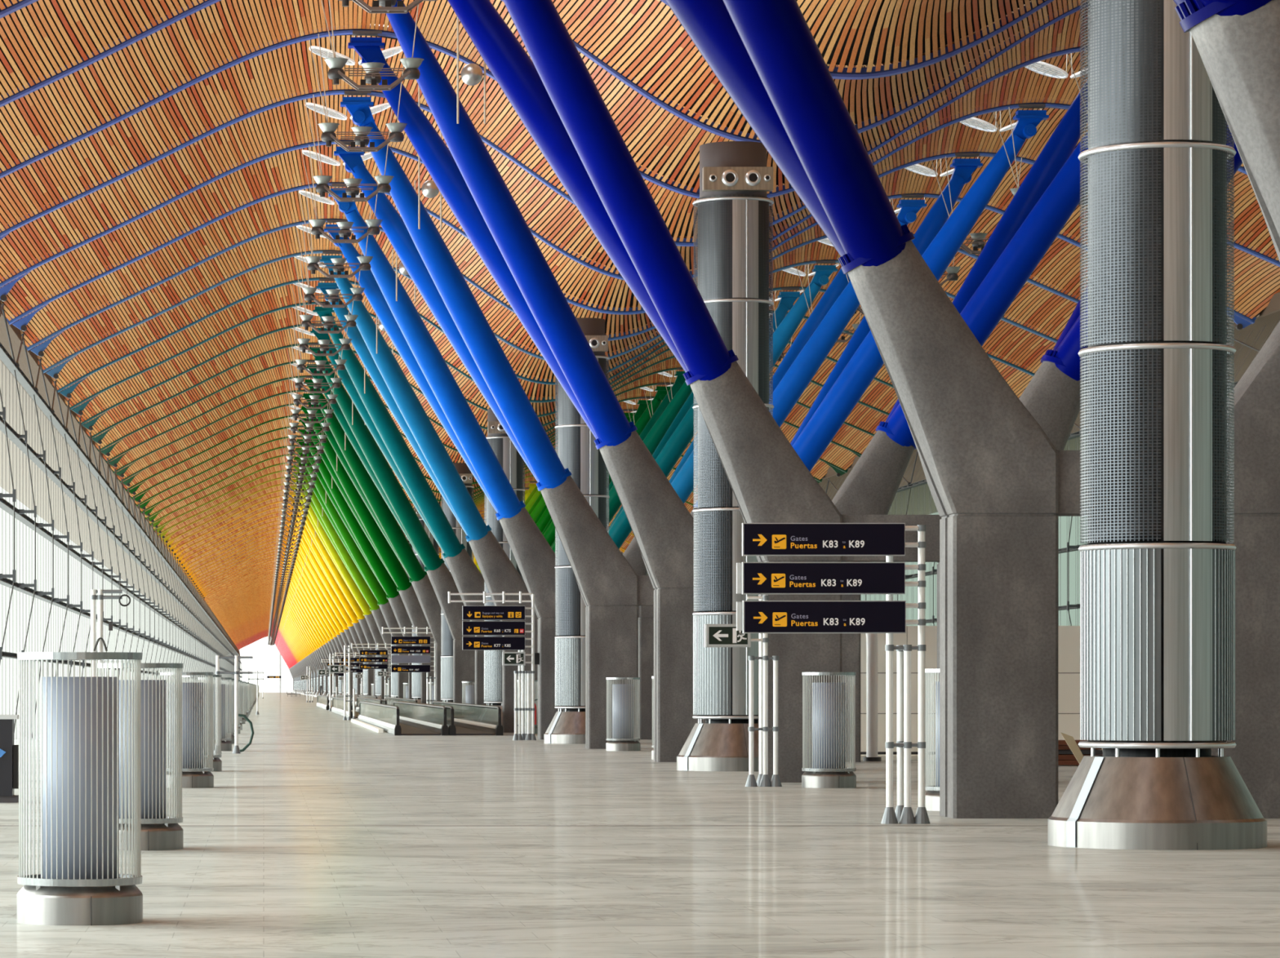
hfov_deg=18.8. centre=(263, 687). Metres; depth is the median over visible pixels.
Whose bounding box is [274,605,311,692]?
support frame
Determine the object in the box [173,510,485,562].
rib
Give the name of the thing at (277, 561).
cluster
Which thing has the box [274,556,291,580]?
cluster
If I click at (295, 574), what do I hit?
support frame
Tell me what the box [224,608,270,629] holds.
rib
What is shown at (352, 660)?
direction sign
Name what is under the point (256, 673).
stand
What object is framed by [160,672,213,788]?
floor vent
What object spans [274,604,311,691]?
support frame
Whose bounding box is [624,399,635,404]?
disc
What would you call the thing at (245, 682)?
floor vent
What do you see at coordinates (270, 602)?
rib
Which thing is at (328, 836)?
floor
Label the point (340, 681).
column
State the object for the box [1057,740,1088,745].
plank
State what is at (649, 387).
cluster
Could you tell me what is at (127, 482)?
rib
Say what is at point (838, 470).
rib
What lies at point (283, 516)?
cluster
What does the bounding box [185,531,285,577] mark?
rib
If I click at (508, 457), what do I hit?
column
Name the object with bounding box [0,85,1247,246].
rib
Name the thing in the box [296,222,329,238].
disc
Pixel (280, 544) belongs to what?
cluster
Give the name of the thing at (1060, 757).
plank
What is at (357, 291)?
cluster
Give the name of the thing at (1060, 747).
plank
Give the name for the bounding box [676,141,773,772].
column
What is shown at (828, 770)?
floor vent
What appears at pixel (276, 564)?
rib
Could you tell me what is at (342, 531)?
support frame
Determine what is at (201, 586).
rib
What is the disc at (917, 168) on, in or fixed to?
hanging from the ceiling
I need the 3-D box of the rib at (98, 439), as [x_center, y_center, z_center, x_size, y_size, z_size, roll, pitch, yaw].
[11.106,-13.060,170.100,37.787,4.600,0.310,0,0,0]
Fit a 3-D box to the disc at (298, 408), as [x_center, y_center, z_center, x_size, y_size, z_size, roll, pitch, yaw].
[1.660,-15.597,210.200,1.139,0.966,1.180,0,0,0]
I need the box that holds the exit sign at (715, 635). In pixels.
[704,595,782,786]
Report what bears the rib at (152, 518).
attached to the ceiling
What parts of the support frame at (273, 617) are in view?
concrete frame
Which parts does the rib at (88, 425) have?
gusset plate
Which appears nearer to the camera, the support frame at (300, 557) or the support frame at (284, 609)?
the support frame at (300, 557)
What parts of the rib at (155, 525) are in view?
gusset plate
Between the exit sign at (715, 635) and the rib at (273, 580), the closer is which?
the exit sign at (715, 635)
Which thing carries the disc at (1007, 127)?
hanging from the ceiling
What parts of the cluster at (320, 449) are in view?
lamp shade, frame, lamp shade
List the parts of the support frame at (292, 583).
concrete frame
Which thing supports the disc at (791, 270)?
hanging from the ceiling
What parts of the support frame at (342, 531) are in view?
concrete frame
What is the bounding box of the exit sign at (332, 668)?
[328,645,355,720]
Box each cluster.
[272,574,287,595]
[272,577,287,596]
[272,581,286,598]
[272,584,286,599]
[273,566,289,588]
[273,570,288,590]
[273,574,288,591]
[273,577,288,593]
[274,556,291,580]
[274,560,290,582]
[274,565,290,584]
[274,569,289,586]
[275,538,295,564]
[275,544,294,568]
[275,548,293,573]
[275,551,293,570]
[275,554,293,575]
[275,559,292,577]
[276,527,297,555]
[276,533,297,559]
[276,540,296,562]
[277,518,300,549]
[277,526,298,552]
[278,509,302,541]
[278,518,301,545]
[279,467,312,506]
[279,498,305,533]
[279,507,303,537]
[280,440,317,484]
[280,448,315,492]
[280,457,313,499]
[280,480,308,517]
[280,486,306,523]
[280,495,306,528]
[281,430,319,476]
[281,475,311,511]
[282,418,322,467]
[283,409,324,457]
[284,382,330,435]
[284,395,327,447]
[285,366,333,422]
[287,349,337,408]
[288,330,342,393]
[289,307,346,375]
[291,282,352,355]
[293,255,358,333]
[295,223,364,307]
[297,187,373,277]
[301,145,382,243]
[304,94,394,201]
[308,33,407,151]
[320,0,423,90]
[339,0,436,13]
[643,386,653,417]
[662,371,672,401]
[771,293,786,361]
[796,264,861,342]
[845,273,864,315]
[891,197,960,285]
[931,155,1022,254]
[993,106,1082,204]
[1066,53,1082,98]
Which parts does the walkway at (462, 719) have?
handrail, balustrade, balustrade, handrail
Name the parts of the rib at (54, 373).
gusset plate, plate, plate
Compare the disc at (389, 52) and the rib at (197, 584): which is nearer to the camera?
the disc at (389, 52)
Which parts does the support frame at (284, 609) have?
concrete frame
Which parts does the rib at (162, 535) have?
gusset plate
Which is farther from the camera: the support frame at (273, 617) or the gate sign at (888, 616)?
the support frame at (273, 617)
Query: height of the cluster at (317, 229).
2.706 m
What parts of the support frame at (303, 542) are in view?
concrete frame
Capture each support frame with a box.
[271,625,300,690]
[271,626,298,677]
[271,627,298,690]
[271,631,296,678]
[271,631,296,681]
[271,637,293,690]
[272,617,303,690]
[272,617,304,689]
[272,621,302,690]
[272,622,301,691]
[272,625,300,678]
[273,611,306,675]
[273,613,306,691]
[273,615,304,675]
[273,637,294,678]
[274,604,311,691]
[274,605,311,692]
[274,608,309,690]
[274,609,308,692]
[274,635,297,679]
[275,594,317,678]
[275,597,316,694]
[275,599,315,691]
[275,601,314,693]
[275,625,302,691]
[275,641,295,681]
[275,642,293,678]
[276,588,319,669]
[276,637,297,676]
[277,578,328,696]
[277,582,325,693]
[277,585,323,695]
[278,574,328,668]
[279,569,332,697]
[280,550,442,695]
[280,555,340,694]
[280,561,337,697]
[280,565,332,662]
[280,597,319,694]
[281,543,442,693]
[283,529,354,688]
[283,537,352,695]
[284,521,360,697]
[286,512,363,695]
[287,502,472,696]
[288,491,476,696]
[289,479,536,699]
[292,464,541,697]
[293,448,545,698]
[296,429,551,699]
[298,406,635,704]
[302,379,671,702]
[306,346,692,703]
[310,306,694,706]
[315,255,837,733]
[324,188,927,739]
[333,97,1048,749]
[347,0,1088,762]
[447,0,1242,782]
[665,0,1279,818]
[1173,0,1279,261]
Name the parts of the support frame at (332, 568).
concrete frame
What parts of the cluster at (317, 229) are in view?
lamp shade, lamp shade, frame, lamp shade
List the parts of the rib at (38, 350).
gusset plate, plate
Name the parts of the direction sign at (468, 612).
exit panel, post, post, post, post, post, post, post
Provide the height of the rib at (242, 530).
4.600 m
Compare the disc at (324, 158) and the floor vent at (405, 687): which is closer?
the disc at (324, 158)
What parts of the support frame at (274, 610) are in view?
concrete frame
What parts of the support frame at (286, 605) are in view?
concrete frame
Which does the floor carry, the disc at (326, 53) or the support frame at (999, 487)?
the support frame at (999, 487)
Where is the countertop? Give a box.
[0,715,18,719]
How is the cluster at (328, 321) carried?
hanging from the ceiling
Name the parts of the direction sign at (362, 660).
post, post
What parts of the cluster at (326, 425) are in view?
lamp shade, frame, lamp shade, lamp shade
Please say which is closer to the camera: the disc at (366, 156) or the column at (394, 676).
the disc at (366, 156)
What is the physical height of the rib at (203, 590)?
4.600 m
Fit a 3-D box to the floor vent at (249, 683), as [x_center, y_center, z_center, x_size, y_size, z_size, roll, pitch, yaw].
[-1.260,0.705,242.947,0.884,1.890,0.890,0,0,0]
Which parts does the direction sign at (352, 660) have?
post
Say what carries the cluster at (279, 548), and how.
hanging from the ceiling
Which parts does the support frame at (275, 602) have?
concrete frame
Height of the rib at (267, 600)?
4.395 m
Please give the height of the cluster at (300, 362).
2.706 m
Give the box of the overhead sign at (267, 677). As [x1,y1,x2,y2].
[262,673,281,698]
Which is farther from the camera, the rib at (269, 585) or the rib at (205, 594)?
the rib at (269, 585)
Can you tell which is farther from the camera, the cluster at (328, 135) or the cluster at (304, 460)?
the cluster at (304, 460)
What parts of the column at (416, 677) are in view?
nozzle panel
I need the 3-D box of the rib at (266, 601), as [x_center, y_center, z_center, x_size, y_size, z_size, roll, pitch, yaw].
[11.106,-13.163,674.100,37.787,4.395,0.280,0,0,0]
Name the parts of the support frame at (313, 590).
concrete frame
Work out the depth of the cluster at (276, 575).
429.33 m
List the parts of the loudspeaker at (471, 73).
rod, rod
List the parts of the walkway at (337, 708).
balustrade, handrail, balustrade, handrail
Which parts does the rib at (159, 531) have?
gusset plate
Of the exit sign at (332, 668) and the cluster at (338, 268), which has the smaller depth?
the cluster at (338, 268)
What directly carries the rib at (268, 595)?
attached to the ceiling
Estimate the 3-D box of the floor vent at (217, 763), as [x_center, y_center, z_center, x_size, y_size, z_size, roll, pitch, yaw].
[-1.260,0.705,75.100,0.882,1.890,0.882,0,0,-34]
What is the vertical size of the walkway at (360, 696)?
0.988 m
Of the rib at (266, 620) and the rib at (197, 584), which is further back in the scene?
the rib at (266, 620)
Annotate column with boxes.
[297,677,299,693]
[302,674,306,695]
[307,672,309,696]
[310,671,312,696]
[312,671,315,697]
[314,670,318,697]
[318,675,321,695]
[322,668,325,696]
[326,666,329,699]
[330,676,335,700]
[337,662,341,695]
[346,662,348,695]
[353,657,356,704]
[363,655,367,695]
[375,646,381,699]
[391,526,412,697]
[411,506,439,703]
[440,462,474,702]
[484,408,524,725]
[543,317,609,744]
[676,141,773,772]
[1048,0,1266,850]
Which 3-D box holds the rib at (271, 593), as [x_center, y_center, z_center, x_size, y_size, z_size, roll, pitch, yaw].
[11.106,-13.163,620.100,37.787,4.395,0.280,0,0,0]
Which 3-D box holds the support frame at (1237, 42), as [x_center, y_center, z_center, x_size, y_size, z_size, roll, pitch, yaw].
[10.990,-6.704,30.600,18.060,16.707,9.430,0,0,0]
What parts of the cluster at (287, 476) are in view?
lamp shade, frame, lamp shade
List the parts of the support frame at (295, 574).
concrete frame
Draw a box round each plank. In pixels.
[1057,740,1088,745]
[1057,745,1102,750]
[1057,750,1102,754]
[1057,754,1098,759]
[1057,760,1079,765]
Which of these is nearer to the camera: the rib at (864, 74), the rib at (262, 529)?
the rib at (864, 74)
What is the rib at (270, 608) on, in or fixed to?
attached to the ceiling
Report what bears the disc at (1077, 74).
hanging from the ceiling
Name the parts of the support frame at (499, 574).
concrete frame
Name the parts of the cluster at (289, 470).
lamp shade, frame, lamp shade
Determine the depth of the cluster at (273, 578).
501.32 m
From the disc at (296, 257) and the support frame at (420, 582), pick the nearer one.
the disc at (296, 257)
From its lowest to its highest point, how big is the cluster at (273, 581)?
2.701 m
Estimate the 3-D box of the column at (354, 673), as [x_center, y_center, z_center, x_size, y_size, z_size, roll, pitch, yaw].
[9.280,-4.535,363.900,2.220,12.370,2.220,0,0,0]
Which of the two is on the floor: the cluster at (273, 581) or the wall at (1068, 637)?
the wall at (1068, 637)
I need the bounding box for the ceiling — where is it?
[0,0,1279,656]
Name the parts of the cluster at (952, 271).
frame, lamp shade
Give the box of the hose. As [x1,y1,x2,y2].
[238,714,253,752]
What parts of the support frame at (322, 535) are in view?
concrete frame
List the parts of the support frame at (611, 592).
concrete frame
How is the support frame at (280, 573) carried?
on the floor
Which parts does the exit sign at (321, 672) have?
exit panel, post, post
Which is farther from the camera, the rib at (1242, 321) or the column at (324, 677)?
the column at (324, 677)
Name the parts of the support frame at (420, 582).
concrete frame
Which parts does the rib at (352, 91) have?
plate, plate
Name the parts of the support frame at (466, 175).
concrete frame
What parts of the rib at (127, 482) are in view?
gusset plate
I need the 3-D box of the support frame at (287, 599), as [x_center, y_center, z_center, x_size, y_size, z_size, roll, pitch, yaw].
[10.990,-6.704,552.600,18.060,16.707,9.430,0,0,0]
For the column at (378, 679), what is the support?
on the floor
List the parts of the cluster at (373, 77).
lamp shade, lamp shade, frame, lamp shade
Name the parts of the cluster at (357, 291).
lamp shade, lamp shade, frame, lamp shade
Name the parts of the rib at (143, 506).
gusset plate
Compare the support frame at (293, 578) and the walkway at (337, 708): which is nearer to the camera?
the walkway at (337, 708)
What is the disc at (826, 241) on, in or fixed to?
hanging from the ceiling
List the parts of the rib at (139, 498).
gusset plate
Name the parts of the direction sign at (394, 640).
post, post, post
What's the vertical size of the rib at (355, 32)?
4.600 m
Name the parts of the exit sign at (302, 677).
post, post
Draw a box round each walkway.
[316,694,351,710]
[331,697,382,718]
[339,694,377,710]
[357,701,448,735]
[360,697,417,706]
[399,701,502,735]
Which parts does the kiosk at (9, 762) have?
panel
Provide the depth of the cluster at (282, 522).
294.28 m
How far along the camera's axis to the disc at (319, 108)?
102.10 m
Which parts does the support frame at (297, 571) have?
concrete frame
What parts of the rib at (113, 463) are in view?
gusset plate, plate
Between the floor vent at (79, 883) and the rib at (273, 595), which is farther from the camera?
the rib at (273, 595)
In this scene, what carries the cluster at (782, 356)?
hanging from the ceiling
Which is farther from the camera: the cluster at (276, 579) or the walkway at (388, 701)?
the cluster at (276, 579)
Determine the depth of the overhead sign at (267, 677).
544.98 m
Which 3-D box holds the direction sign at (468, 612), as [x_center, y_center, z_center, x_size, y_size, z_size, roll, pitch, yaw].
[7.061,-0.648,118.699,2.732,4.596,0.807,0,0,0]
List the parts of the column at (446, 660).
nozzle panel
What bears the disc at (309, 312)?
hanging from the ceiling
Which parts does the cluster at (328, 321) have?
lamp shade, lamp shade, frame, lamp shade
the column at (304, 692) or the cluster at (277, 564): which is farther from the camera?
the column at (304, 692)
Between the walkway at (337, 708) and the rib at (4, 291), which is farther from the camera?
the walkway at (337, 708)
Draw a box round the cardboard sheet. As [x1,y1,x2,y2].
[1060,733,1083,764]
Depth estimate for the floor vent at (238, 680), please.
134.73 m
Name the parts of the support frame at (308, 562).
concrete frame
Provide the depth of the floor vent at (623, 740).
98.64 m
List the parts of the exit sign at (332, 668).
exit panel, post, post, post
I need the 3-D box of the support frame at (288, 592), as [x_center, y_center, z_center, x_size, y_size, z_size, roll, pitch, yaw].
[10.990,-6.704,516.600,18.060,16.707,9.430,0,0,0]
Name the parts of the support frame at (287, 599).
concrete frame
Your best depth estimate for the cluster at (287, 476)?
231.26 m
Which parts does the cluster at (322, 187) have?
lamp shade, lamp shade, frame, lamp shade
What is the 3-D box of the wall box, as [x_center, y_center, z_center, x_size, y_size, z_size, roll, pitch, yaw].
[8.537,-0.883,120.450,0.175,0.361,0.300,0,0,0]
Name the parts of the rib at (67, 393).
gusset plate, plate, plate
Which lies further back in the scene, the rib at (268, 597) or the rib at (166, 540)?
the rib at (268, 597)
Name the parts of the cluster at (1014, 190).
lamp shade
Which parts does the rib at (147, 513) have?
gusset plate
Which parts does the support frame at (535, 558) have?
concrete frame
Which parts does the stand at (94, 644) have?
post, post, cable coil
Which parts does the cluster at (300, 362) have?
lamp shade, frame, lamp shade, lamp shade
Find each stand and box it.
[90,590,130,676]
[213,655,253,754]
[248,671,264,715]
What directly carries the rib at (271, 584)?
attached to the ceiling
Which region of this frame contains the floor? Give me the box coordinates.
[0,693,1279,957]
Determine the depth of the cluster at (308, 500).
258.31 m
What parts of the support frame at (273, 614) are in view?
concrete frame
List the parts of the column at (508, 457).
nozzle panel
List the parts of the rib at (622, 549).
gusset plate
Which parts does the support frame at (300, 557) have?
concrete frame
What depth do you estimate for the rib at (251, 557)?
422.05 m
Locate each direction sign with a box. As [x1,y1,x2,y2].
[321,659,343,695]
[334,652,364,695]
[351,643,392,698]
[382,626,435,704]
[448,591,536,740]
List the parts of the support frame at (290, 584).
concrete frame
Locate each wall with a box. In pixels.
[0,303,242,744]
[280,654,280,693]
[820,320,1279,626]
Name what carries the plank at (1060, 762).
on the floor
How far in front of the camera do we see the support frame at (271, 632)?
1037.98 m
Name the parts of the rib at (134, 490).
gusset plate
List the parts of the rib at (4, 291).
gusset plate, plate, plate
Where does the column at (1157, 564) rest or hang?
on the floor
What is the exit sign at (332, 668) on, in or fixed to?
on the floor
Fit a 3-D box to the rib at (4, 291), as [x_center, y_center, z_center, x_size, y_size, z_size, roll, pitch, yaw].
[11.106,-13.060,107.100,37.787,4.600,0.310,0,0,0]
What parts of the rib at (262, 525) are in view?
gusset plate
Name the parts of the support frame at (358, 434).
concrete frame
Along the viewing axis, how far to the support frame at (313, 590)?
389.76 m
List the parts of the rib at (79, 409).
gusset plate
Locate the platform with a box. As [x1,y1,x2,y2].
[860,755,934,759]
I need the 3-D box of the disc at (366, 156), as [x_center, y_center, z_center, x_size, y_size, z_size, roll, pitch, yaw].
[2.860,-15.597,111.200,1.139,0.966,1.180,0,0,0]
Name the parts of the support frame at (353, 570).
concrete frame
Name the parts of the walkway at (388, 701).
balustrade, handrail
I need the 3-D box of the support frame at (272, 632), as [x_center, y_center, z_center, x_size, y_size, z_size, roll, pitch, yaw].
[10.990,-6.704,1020.600,18.060,16.707,9.430,0,0,0]
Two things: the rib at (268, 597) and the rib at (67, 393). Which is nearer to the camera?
the rib at (67, 393)
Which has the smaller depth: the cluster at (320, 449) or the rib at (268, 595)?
the cluster at (320, 449)
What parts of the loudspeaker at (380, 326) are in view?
rod, rod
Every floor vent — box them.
[17,652,142,926]
[97,663,183,851]
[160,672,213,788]
[182,675,222,772]
[198,677,231,751]
[208,679,235,744]
[227,680,239,733]
[227,680,242,730]
[228,681,244,724]
[240,683,248,715]
[240,683,250,713]
[241,682,246,721]
[244,682,248,717]
[250,683,251,711]
[250,684,252,710]
[371,684,373,696]
[403,683,408,698]
[428,682,434,704]
[462,681,475,704]
[517,680,537,733]
[605,677,640,751]
[651,676,653,759]
[801,672,856,788]
[924,669,939,811]
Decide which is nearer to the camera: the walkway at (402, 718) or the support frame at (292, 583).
the walkway at (402, 718)
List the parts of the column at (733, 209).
nozzle panel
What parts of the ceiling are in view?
slat panel, slat panel, slat panel, slat panel, slat panel, slat panel, slat panel, slat panel, slat panel, slat panel, slat panel, slat panel, slat panel, slat panel, slat panel, slat panel, slat panel, slat panel, slat panel, slat panel, slat panel, slat panel, slat panel, slat panel, slat panel, slat panel, slat panel, slat panel, slat panel, slat panel, slat panel, slat panel, slat panel, slat panel, slat panel, slat panel, slat panel, slat panel, slat panel, slat panel, slat panel, slat panel, slat panel, slat panel, slat panel, slat panel, slat panel, slat panel, slat panel, slat panel, slat panel, slat panel, slat panel, slat panel, slat panel, slat panel, slat panel, slat panel, slat panel, slat panel, slat panel, slat panel, slat panel, slat panel, slat panel, slat panel, slat panel, slat panel, slat panel, slat panel, slat panel, slat panel, slat panel, slat panel, slat panel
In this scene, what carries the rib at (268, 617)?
attached to the ceiling
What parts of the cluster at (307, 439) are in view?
lamp shade, frame, lamp shade, lamp shade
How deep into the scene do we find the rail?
153.12 m
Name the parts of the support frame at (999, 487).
concrete frame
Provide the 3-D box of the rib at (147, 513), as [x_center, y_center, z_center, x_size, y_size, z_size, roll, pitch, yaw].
[11.106,-13.060,242.100,37.787,4.600,0.310,0,0,0]
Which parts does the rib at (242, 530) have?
gusset plate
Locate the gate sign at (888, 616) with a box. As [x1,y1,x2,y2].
[736,523,930,824]
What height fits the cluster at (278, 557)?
2.701 m
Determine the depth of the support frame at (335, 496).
227.46 m
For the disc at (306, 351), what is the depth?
174.31 m
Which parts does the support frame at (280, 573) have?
concrete frame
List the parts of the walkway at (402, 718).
balustrade, handrail, balustrade, handrail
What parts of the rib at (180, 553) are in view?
gusset plate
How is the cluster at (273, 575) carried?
hanging from the ceiling
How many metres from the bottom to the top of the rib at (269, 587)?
4.395 m
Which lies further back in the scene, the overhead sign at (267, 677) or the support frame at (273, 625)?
the support frame at (273, 625)
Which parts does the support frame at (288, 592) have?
concrete frame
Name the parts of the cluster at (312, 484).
frame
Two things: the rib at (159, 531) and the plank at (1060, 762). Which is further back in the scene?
the rib at (159, 531)
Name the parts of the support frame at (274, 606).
concrete frame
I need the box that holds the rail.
[351,719,383,733]
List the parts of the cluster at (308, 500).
frame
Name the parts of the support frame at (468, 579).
concrete frame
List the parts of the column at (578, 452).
nozzle panel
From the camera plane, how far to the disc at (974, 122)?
102.20 m
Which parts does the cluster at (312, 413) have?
lamp shade, frame, lamp shade, lamp shade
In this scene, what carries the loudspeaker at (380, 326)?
hanging from the ceiling
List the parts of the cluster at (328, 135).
lamp shade, lamp shade, frame, lamp shade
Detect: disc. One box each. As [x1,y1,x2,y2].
[288,405,301,409]
[290,345,312,354]
[291,326,315,336]
[292,305,318,315]
[293,280,321,293]
[294,255,325,267]
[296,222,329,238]
[298,186,334,204]
[302,148,340,165]
[304,95,346,119]
[308,35,355,65]
[342,151,373,165]
[350,95,391,119]
[358,35,402,65]
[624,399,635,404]
[633,384,653,391]
[652,369,672,377]
[774,289,803,301]
[782,264,805,276]
[808,263,839,276]
[817,237,833,246]
[889,197,925,213]
[905,159,937,177]
[939,156,978,177]
[959,111,997,132]
[1000,108,1041,132]
[1024,55,1068,78]
[1070,53,1082,78]
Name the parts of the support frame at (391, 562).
concrete frame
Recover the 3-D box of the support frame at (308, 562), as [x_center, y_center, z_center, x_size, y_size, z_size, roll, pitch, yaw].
[10.990,-6.704,354.600,18.060,16.707,9.430,0,0,0]
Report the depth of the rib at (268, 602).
683.05 m
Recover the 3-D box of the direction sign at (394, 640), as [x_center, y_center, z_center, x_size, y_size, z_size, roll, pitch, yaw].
[7.373,-0.692,193.969,2.794,4.685,0.266,0,0,0]
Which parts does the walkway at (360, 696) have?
handrail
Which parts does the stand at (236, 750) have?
post, post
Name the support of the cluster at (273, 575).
hanging from the ceiling
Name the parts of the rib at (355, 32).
plate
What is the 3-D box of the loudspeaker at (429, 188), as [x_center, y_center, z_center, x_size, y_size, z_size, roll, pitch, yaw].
[4.170,-13.280,96.200,0.594,3.600,0.450,0,0,0]
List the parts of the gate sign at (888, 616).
silver plate, silver plate, post, post, post, post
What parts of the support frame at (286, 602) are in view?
concrete frame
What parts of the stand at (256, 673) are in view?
post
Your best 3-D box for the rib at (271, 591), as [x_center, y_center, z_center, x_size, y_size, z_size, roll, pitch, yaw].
[11.106,-13.163,611.100,37.787,4.395,0.280,0,0,0]
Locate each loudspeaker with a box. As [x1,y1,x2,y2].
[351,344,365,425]
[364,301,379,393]
[376,248,393,353]
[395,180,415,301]
[417,84,441,229]
[457,16,485,123]
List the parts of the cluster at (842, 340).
frame, lamp shade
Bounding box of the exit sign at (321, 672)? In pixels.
[318,653,337,711]
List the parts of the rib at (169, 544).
gusset plate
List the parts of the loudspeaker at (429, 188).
rod, rod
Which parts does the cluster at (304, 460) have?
lamp shade, frame, lamp shade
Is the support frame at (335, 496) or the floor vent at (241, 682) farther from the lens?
the support frame at (335, 496)
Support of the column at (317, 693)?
on the floor
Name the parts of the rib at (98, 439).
gusset plate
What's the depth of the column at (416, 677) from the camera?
219.28 m
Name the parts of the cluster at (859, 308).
frame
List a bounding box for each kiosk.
[0,715,18,803]
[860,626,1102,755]
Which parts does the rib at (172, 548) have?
gusset plate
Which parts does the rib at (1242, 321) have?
gusset plate, plate, plate, gusset plate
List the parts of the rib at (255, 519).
gusset plate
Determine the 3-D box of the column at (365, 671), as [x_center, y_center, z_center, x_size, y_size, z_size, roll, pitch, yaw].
[9.280,-4.535,327.900,2.220,12.370,2.220,0,0,0]
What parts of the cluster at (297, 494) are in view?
frame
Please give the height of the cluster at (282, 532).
2.701 m
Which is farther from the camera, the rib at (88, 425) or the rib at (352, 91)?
the rib at (88, 425)
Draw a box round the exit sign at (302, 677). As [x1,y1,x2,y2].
[300,666,313,702]
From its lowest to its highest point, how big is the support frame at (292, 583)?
16.707 m
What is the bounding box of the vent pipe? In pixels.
[860,633,881,761]
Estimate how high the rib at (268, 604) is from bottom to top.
4.395 m
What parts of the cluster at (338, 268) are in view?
lamp shade, lamp shade, frame, lamp shade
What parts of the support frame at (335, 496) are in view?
concrete frame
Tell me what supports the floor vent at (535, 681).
in the floor
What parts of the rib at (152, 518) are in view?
gusset plate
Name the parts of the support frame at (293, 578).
concrete frame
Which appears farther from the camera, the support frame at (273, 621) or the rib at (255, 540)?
the support frame at (273, 621)
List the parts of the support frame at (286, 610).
concrete frame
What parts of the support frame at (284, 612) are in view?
concrete frame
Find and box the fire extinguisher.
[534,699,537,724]
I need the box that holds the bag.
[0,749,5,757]
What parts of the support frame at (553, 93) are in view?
concrete frame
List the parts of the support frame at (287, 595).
concrete frame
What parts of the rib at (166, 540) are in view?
gusset plate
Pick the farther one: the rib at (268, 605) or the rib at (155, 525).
the rib at (268, 605)
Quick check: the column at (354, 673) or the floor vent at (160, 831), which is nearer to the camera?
the floor vent at (160, 831)
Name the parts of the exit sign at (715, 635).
exit panel, post, post, post, post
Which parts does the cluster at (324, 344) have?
lamp shade, frame, lamp shade, lamp shade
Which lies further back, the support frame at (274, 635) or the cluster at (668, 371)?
the support frame at (274, 635)
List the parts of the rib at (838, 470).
gusset plate, plate, gusset plate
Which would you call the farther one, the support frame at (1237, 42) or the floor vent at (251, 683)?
the floor vent at (251, 683)
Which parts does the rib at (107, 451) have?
gusset plate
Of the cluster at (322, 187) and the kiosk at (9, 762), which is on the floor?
the kiosk at (9, 762)
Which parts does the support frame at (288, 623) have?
concrete frame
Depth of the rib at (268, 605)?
709.91 m
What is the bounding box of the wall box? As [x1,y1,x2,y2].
[534,653,538,664]
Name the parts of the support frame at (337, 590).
concrete frame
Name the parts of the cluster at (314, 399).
lamp shade, frame, lamp shade, lamp shade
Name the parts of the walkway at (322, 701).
balustrade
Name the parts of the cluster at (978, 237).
frame, lamp shade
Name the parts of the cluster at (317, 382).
lamp shade, frame, lamp shade, lamp shade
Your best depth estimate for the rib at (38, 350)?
125.06 m
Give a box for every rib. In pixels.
[0,0,1053,79]
[0,0,1082,142]
[0,24,1082,198]
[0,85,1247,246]
[0,136,1279,302]
[6,178,1256,331]
[25,215,1079,356]
[42,247,1058,379]
[57,275,1035,398]
[66,299,853,415]
[78,320,893,431]
[88,340,890,444]
[96,357,875,456]
[104,373,862,467]
[111,388,848,477]
[119,400,822,486]
[124,413,692,495]
[130,423,684,502]
[135,434,675,510]
[140,444,693,516]
[145,452,693,522]
[149,462,530,528]
[153,468,533,533]
[155,475,620,538]
[159,482,615,543]
[164,488,634,547]
[165,495,630,551]
[168,500,626,555]
[171,505,485,559]
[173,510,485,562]
[176,515,485,565]
[178,520,280,568]
[180,523,286,572]
[182,528,285,574]
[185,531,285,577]
[186,535,278,580]
[188,538,284,582]
[190,542,439,585]
[193,544,440,586]
[195,548,441,589]
[195,551,282,591]
[196,553,276,593]
[199,557,275,595]
[200,559,276,596]
[200,564,276,598]
[202,561,275,598]
[203,568,276,601]
[206,573,275,604]
[210,580,275,609]
[210,583,274,612]
[213,585,271,613]
[213,586,277,614]
[217,591,276,617]
[217,592,276,618]
[217,595,269,619]
[218,595,275,620]
[218,597,270,621]
[220,597,275,622]
[220,600,271,623]
[221,600,269,622]
[222,601,271,624]
[222,602,271,625]
[222,604,270,626]
[223,604,271,626]
[223,605,270,627]
[223,607,269,628]
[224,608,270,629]
[225,608,271,630]
[225,609,270,631]
[225,610,270,631]
[226,612,267,631]
[226,612,270,632]
[226,613,270,633]
[228,613,271,633]
[228,616,273,635]
[230,617,271,635]
[231,620,269,638]
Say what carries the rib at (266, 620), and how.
attached to the ceiling

